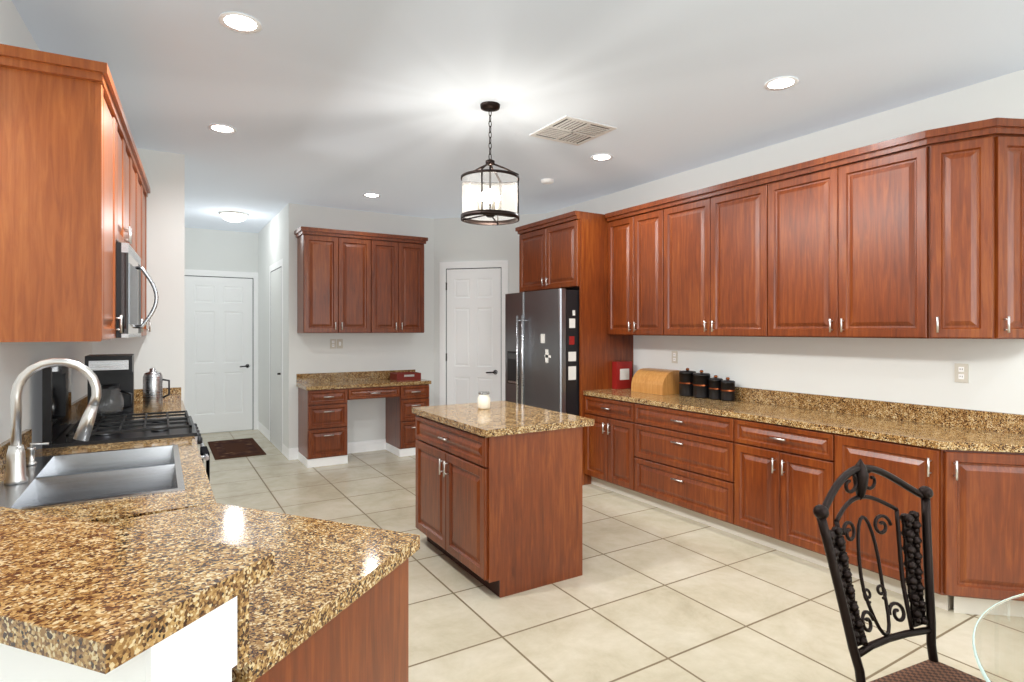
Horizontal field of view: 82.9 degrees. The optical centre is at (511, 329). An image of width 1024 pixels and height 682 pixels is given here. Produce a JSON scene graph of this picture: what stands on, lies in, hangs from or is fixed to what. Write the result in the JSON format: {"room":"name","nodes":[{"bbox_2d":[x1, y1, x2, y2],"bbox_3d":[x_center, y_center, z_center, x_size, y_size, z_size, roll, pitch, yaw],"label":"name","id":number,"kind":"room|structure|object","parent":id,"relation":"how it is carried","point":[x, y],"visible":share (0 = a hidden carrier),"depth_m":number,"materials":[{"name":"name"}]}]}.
{"room":"kitchen","nodes":[
{"label":"kitchen","id":0,"kind":"room"},
{"bbox_2d":[0,0,91,448],"bbox_3d":[-1.145,0.018,0.451,0.120,2.965,9.178,0,0,-28],"label":"wall","id":1,"kind":"structure","parent":0,"point":[15,357],"depth_m":2.80,"materials":[{"name":"white paint"}]},
{"bbox_2d":[0,44,150,341],"bbox_3d":[-2.505,-0.550,3.511,0.389,1.200,2.508,0,0,-28],"label":"upper cabinet","id":2,"kind":"object","parent":1,"relation":"attached to","point":[74,185],"visible":0.79,"depth_m":2.46,"materials":[{"name":"brown wood"}]},
{"bbox_2d":[116,242,158,337],"bbox_3d":[-2.300,-0.205,3.254,0.543,0.490,0.770,0,0,-31],"label":"microwave","id":3,"kind":"object","parent":2,"relation":"attached to","point":[128,262],"visible":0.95,"depth_m":3.03,"materials":[{"name":"silver metal"}]},
{"bbox_2d":[0,596,236,681],"bbox_3d":[-1.056,0.978,1.123,1.205,1.044,0.168,0,0,20],"label":"wall","id":4,"kind":"structure","parent":0,"point":[204,650],"depth_m":0.92,"materials":[{"name":"white paint"}]},
{"bbox_2d":[92,148,184,405],"bbox_3d":[-3.133,0.018,4.672,0.860,2.965,0.120,0,0,-31],"label":"wall","id":5,"kind":"structure","parent":0,"point":[162,348],"depth_m":4.77,"materials":[{"name":"white paint"}]},
{"bbox_2d":[185,227,257,433],"bbox_3d":[-4.345,0.018,8.547,1.336,2.965,0.120,0,0,-31],"label":"wall","id":6,"kind":"structure","parent":0,"point":[205,249],"depth_m":8.52,"materials":[{"name":"white paint"}]},
{"bbox_2d":[185,269,257,432],"bbox_3d":[-4.284,0.317,8.490,1.094,2.367,0.104,0,0,-31],"label":"door","id":7,"kind":"structure","parent":6,"relation":"attached to","point":[221,307],"depth_m":8.51,"materials":[{"name":"white wood"}]},
{"bbox_2d":[258,205,286,451],"bbox_3d":[-3.191,0.018,7.820,0.120,2.965,2.320,0,0,-31],"label":"wall","id":8,"kind":"structure","parent":0,"point":[272,239],"depth_m":7.66,"materials":[{"name":"white paint"}]},
{"bbox_2d":[258,258,286,457],"bbox_3d":[-3.227,0.317,7.798,0.104,2.367,2.320,0,0,-31],"label":"door frame","id":9,"kind":"structure","parent":8,"relation":"attached to","point":[279,264],"depth_m":7.45,"materials":[{"name":"white wood"}]},
{"bbox_2d":[287,203,433,448],"bbox_3d":[-1.825,0.018,7.223,1.834,2.965,0.120,0,0,-31],"label":"wall","id":10,"kind":"structure","parent":0,"point":[306,352],"depth_m":7.12,"materials":[{"name":"white paint"}]},
{"bbox_2d":[330,339,342,348],"bbox_3d":[-2.109,0.165,6.973,0.150,0.114,0.011,0,0,-31],"label":"outlet","id":11,"kind":"object","parent":10,"relation":"attached to","point":[332,341],"visible":1,"depth_m":6.96,"materials":[{"name":"beige plastic"}]},
{"bbox_2d":[289,439,385,459],"bbox_3d":[-1.798,1.435,7.160,1.814,0.130,0.014,0,0,-31],"label":"baseboard","id":12,"kind":"structure","parent":10,"relation":"attached to","point":[372,445],"depth_m":7.13,"materials":[{"name":"white wood"}]},
{"bbox_2d":[294,226,427,332],"bbox_3d":[-1.782,-0.555,6.953,1.510,1.180,0.382,0,0,-31],"label":"upper cabinet","id":13,"kind":"object","parent":10,"relation":"attached to","point":[348,281],"visible":1,"depth_m":6.76,"materials":[{"name":"brown wood"}]},
{"bbox_2d":[434,213,545,405],"bbox_3d":[-0.285,0.018,7.519,1.499,2.965,0.120,0,0,14],"label":"wall","id":14,"kind":"structure","parent":0,"point":[455,240],"depth_m":7.53,"materials":[{"name":"white paint"}]},
{"bbox_2d":[440,260,507,404],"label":"door","id":15,"kind":"structure","parent":14,"relation":"attached to","point":[472,293],"depth_m":7.50,"materials":[{"name":"white wood"}]},
{"bbox_2d":[12,0,1023,232],"bbox_3d":[-0.178,-1.495,3.344,5.530,0.060,13.500,0,0,-31],"label":"ceiling","id":16,"kind":"structure","parent":0,"point":[332,103],"depth_m":3.37,"materials":[{"name":"paint"}]},
{"bbox_2d":[208,124,236,132],"bbox_3d":[-2.103,-1.462,4.210,0.190,0.006,0.190,0,0,-31],"label":"recessed light","id":17,"kind":"object","parent":16,"relation":"in","point":[221,128],"visible":1,"depth_m":4.21,"materials":[{"name":"white"}]},
{"bbox_2d":[219,211,248,221],"bbox_3d":[-3.499,-1.412,7.294,0.344,0.105,0.344,0,0,-31],"label":"ceiling light","id":18,"kind":"object","parent":16,"relation":"attached to","point":[231,216],"depth_m":7.19,"materials":[{"name":"white glass"}]},
{"bbox_2d":[218,12,261,33],"bbox_3d":[-1.292,-1.462,2.760,0.190,0.006,0.190,0,0,-31],"label":"recessed light","id":19,"kind":"object","parent":16,"relation":"in","point":[234,21],"visible":1,"depth_m":2.76,"materials":[{"name":"white"}]},
{"bbox_2d":[363,193,380,197],"bbox_3d":[-1.522,-1.462,6.295,0.190,0.006,0.190,0,0,-31],"label":"recessed light","id":20,"kind":"object","parent":16,"relation":"in","point":[372,195],"visible":1,"depth_m":6.30,"materials":[{"name":"white"}]},
{"bbox_2d":[461,101,518,224],"bbox_3d":[-0.142,-1.090,3.776,0.382,0.750,0.382,0,0,-31],"label":"pendant light","id":21,"kind":"object","parent":16,"relation":"hanging from","point":[490,196],"visible":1,"depth_m":3.64,"materials":[{"name":"glass"}]},
{"bbox_2d":[541,178,553,183],"bbox_3d":[0.347,-1.450,5.665,0.124,0.030,0.124,0,0,-31],"label":"smoke detector","id":22,"kind":"object","parent":16,"relation":"attached to","point":[547,180],"visible":1,"depth_m":5.63,"materials":[{"name":"white plastic"}]},
{"bbox_2d":[529,115,616,145],"bbox_3d":[0.445,-1.460,4.273,0.460,0.008,0.460,0,0,-31],"label":"ceiling vent","id":23,"kind":"object","parent":16,"relation":"in","point":[567,129],"visible":1,"depth_m":4.25,"materials":[{"name":"silver metal"}]},
{"bbox_2d":[591,154,612,160],"bbox_3d":[0.760,-1.462,4.909,0.190,0.006,0.190,0,0,-31],"label":"recessed light","id":24,"kind":"object","parent":16,"relation":"in","point":[598,157],"visible":1,"depth_m":4.91,"materials":[{"name":"white"}]},
{"bbox_2d":[764,76,798,90],"bbox_3d":[1.595,-1.462,3.439,0.190,0.006,0.190,0,0,-31],"label":"recessed light","id":25,"kind":"object","parent":16,"relation":"in","point":[780,83],"visible":1,"depth_m":3.44,"materials":[{"name":"white"}]},
{"bbox_2d":[197,429,984,681],"bbox_3d":[-0.178,1.530,3.344,5.530,0.060,13.500,0,0,-31],"label":"floor","id":26,"kind":"structure","parent":0,"point":[659,595],"depth_m":3.17,"materials":[{"name":"tile"}]},
{"bbox_2d":[42,366,208,459],"bbox_3d":[-2.201,0.830,3.378,0.736,1.300,0.752,0,0,-31],"label":"range","id":27,"kind":"object","parent":26,"relation":"on","point":[58,430],"visible":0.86,"depth_m":3.16,"materials":[{"name":"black metal"}]},
{"bbox_2d":[200,446,209,481],"bbox_3d":[-1.820,0.904,3.436,0.037,0.392,0.225,0,0,-31],"label":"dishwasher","id":28,"kind":"object","parent":27,"relation":"hanging from","point":[203,450],"visible":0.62,"depth_m":3.39,"materials":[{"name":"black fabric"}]},
{"bbox_2d":[0,387,419,681],"bbox_3d":[-1.691,0.958,2.771,1.283,1.085,4.624,0,0,-31],"label":"countertop","id":29,"kind":"structure","parent":26,"relation":"on","point":[94,586],"depth_m":1.20,"materials":[{"name":"stone"}]},
{"bbox_2d":[4,358,100,484],"bbox_3d":[-1.805,0.344,2.295,0.301,0.471,0.149,0,0,-31],"label":"faucet","id":30,"kind":"object","parent":29,"relation":"on","point":[16,454],"visible":1,"depth_m":2.21,"materials":[{"name":"silver metal"}]},
{"bbox_2d":[0,444,184,509],"bbox_3d":[-1.698,0.676,2.373,0.595,0.194,0.960,0,0,-31],"label":"sink","id":31,"kind":"object","parent":29,"relation":"in","point":[77,478],"visible":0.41,"depth_m":2.40,"materials":[{"name":"silver metal"}]},
{"bbox_2d":[26,442,48,465],"bbox_3d":[-2.047,0.532,2.501,0.080,0.094,0.040,0,0,-31],"label":"soap dispenser","id":32,"kind":"object","parent":31,"relation":"on","point":[31,450],"visible":0.95,"depth_m":2.48,"materials":[{"name":"silver metal"}]},
{"bbox_2d":[85,354,133,421],"bbox_3d":[-2.650,0.375,3.829,0.251,0.420,0.303,0,0,-31],"label":"coffee maker","id":33,"kind":"object","parent":29,"relation":"on","point":[114,372],"visible":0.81,"depth_m":3.75,"materials":[{"name":"black plastic"}]},
{"bbox_2d":[143,368,169,412],"bbox_3d":[-2.552,0.427,4.146,0.120,0.315,0.151,0,0,26],"label":"coffee pot","id":34,"kind":"object","parent":29,"relation":"on","point":[153,380],"visible":0.96,"depth_m":4.09,"materials":[{"name":"silver metal"}]},
{"bbox_2d":[208,438,265,459],"bbox_3d":[-3.508,1.494,7.358,0.550,0.012,1.220,0,0,-31],"label":"rug","id":35,"kind":"object","parent":26,"relation":"on","point":[234,448],"visible":1,"depth_m":7.28,"materials":[{"name":"brown fabric"}]},
{"bbox_2d":[296,369,430,467],"bbox_3d":[-1.735,1.005,6.877,1.460,0.990,0.562,0,0,-31],"label":"desk","id":36,"kind":"object","parent":26,"relation":"on","point":[322,397],"visible":0.9,"depth_m":6.64,"materials":[{"name":"brown wood"}]},
{"bbox_2d":[390,372,420,380],"bbox_3d":[-1.319,0.572,7.183,0.310,0.085,0.254,0,0,-31],"label":"tray","id":37,"kind":"object","parent":36,"relation":"on","point":[397,376],"visible":1,"depth_m":7.09,"materials":[{"name":"red"}]},
{"bbox_2d":[412,401,593,597],"bbox_3d":[-0.110,1.024,3.830,0.779,0.952,1.090,0,0,-31],"label":"kitchen island","id":38,"kind":"object","parent":26,"relation":"on","point":[499,487],"visible":1,"depth_m":3.42,"materials":[{"name":"brown wood"}]},
{"bbox_2d":[478,391,489,408],"bbox_3d":[-0.195,0.488,4.036,0.090,0.118,0.090,0,0,-31],"label":"jar","id":39,"kind":"object","parent":38,"relation":"on","point":[483,399],"visible":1,"depth_m":4.00,"materials":[{"name":"white glass"}]},
{"bbox_2d":[505,288,578,415],"bbox_3d":[0.526,0.552,6.155,0.906,1.895,1.038,0,0,-31],"label":"refrigerator","id":40,"kind":"object","parent":26,"relation":"on","point":[542,326],"visible":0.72,"depth_m":5.74,"materials":[{"name":"grey metal"}]},
{"bbox_2d":[515,211,632,484],"bbox_3d":[0.638,0.175,6.231,0.732,2.650,1.125,0,0,-31],"label":"tall cabinet","id":41,"kind":"object","parent":26,"relation":"on","point":[568,251],"visible":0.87,"depth_m":5.72,"materials":[{"name":"brown wood"}]},
{"bbox_2d":[583,377,1023,614],"bbox_3d":[1.904,0.988,4.206,0.672,1.024,3.650,0,0,-31],"label":"base cabinet","id":42,"kind":"object","parent":26,"relation":"on","point":[756,466],"visible":0.93,"depth_m":3.68,"materials":[{"name":"brown wood"}]},
{"bbox_2d":[612,361,631,388],"bbox_3d":[1.103,0.451,5.808,0.200,0.269,0.072,0,0,-31],"label":"cereal box","id":43,"kind":"object","parent":42,"relation":"on","point":[621,370],"visible":0.95,"depth_m":5.77,"materials":[{"name":"red cardboard"}]},
{"bbox_2d":[631,368,680,394],"bbox_3d":[1.356,0.477,5.436,0.265,0.215,0.400,0,0,-31],"label":"bread box","id":44,"kind":"object","parent":42,"relation":"on","point":[656,381],"visible":0.93,"depth_m":5.30,"materials":[{"name":"brown wood"}]},
{"bbox_2d":[679,368,695,396],"bbox_3d":[1.563,0.461,5.163,0.147,0.248,0.147,0,0,-31],"label":"canister","id":45,"kind":"object","parent":42,"relation":"on","point":[686,376],"visible":0.88,"depth_m":5.10,"materials":[{"name":"black plastic"}]},
{"bbox_2d":[693,370,709,397],"bbox_3d":[1.643,0.466,5.031,0.147,0.238,0.147,0,0,-31],"label":"canister","id":46,"kind":"object","parent":42,"relation":"on","point":[700,380],"visible":0.94,"depth_m":4.97,"materials":[{"name":"black plastic"}]},
{"bbox_2d":[708,375,722,399],"bbox_3d":[1.728,0.483,4.919,0.118,0.203,0.118,0,0,-31],"label":"canister","id":47,"kind":"object","parent":42,"relation":"on","point":[714,383],"visible":0.93,"depth_m":4.87,"materials":[{"name":"black plastic"}]},
{"bbox_2d":[721,377,734,400],"bbox_3d":[1.792,0.488,4.817,0.114,0.193,0.114,0,0,-31],"label":"canister","id":48,"kind":"object","parent":42,"relation":"on","point":[727,386],"visible":1,"depth_m":4.77,"materials":[{"name":"black metal"}]},
{"bbox_2d":[813,458,985,681],"bbox_3d":[1.216,0.951,1.557,0.543,1.103,0.607,0,0,-31],"label":"dining chair","id":49,"kind":"object","parent":26,"relation":"on","point":[834,543],"visible":1,"depth_m":1.76,"materials":[{"name":"brown metal"}]},
{"bbox_2d":[972,593,1023,681],"bbox_3d":[1.713,1.124,0.936,1.520,0.752,1.520,0,0,-31],"label":"dining table","id":50,"kind":"object","parent":26,"relation":"on","point":[998,634],"visible":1,"depth_m":1.39,"materials":[{"name":"clear glass"}]},
{"bbox_2d":[546,69,1023,414],"bbox_3d":[2.961,0.018,3.234,0.120,2.965,9.650,0,0,-31],"label":"wall","id":51,"kind":"structure","parent":0,"point":[901,370],"depth_m":4.03,"materials":[{"name":"white paint"}]},
{"bbox_2d":[672,351,677,362],"bbox_3d":[1.535,0.254,5.453,0.008,0.106,0.062,0,0,-31],"label":"outlet","id":52,"kind":"object","parent":51,"relation":"attached to","point":[674,353],"depth_m":5.45,"materials":[{"name":"beige plastic"}]},
{"bbox_2d":[605,118,1023,338],"bbox_3d":[1.920,-0.550,4.459,0.382,1.200,3.234,0,0,-31],"label":"upper cabinet","id":53,"kind":"object","parent":51,"relation":"attached to","point":[920,235],"visible":1,"depth_m":3.76,"materials":[{"name":"brown wood"}]},
{"bbox_2d":[955,363,968,382],"bbox_3d":[2.720,0.260,3.504,0.008,0.114,0.066,0,0,-31],"label":"outlet","id":54,"kind":"object","parent":51,"relation":"attached to","point":[962,373],"depth_m":3.50,"materials":[{"name":"beige plastic"}]}
]}

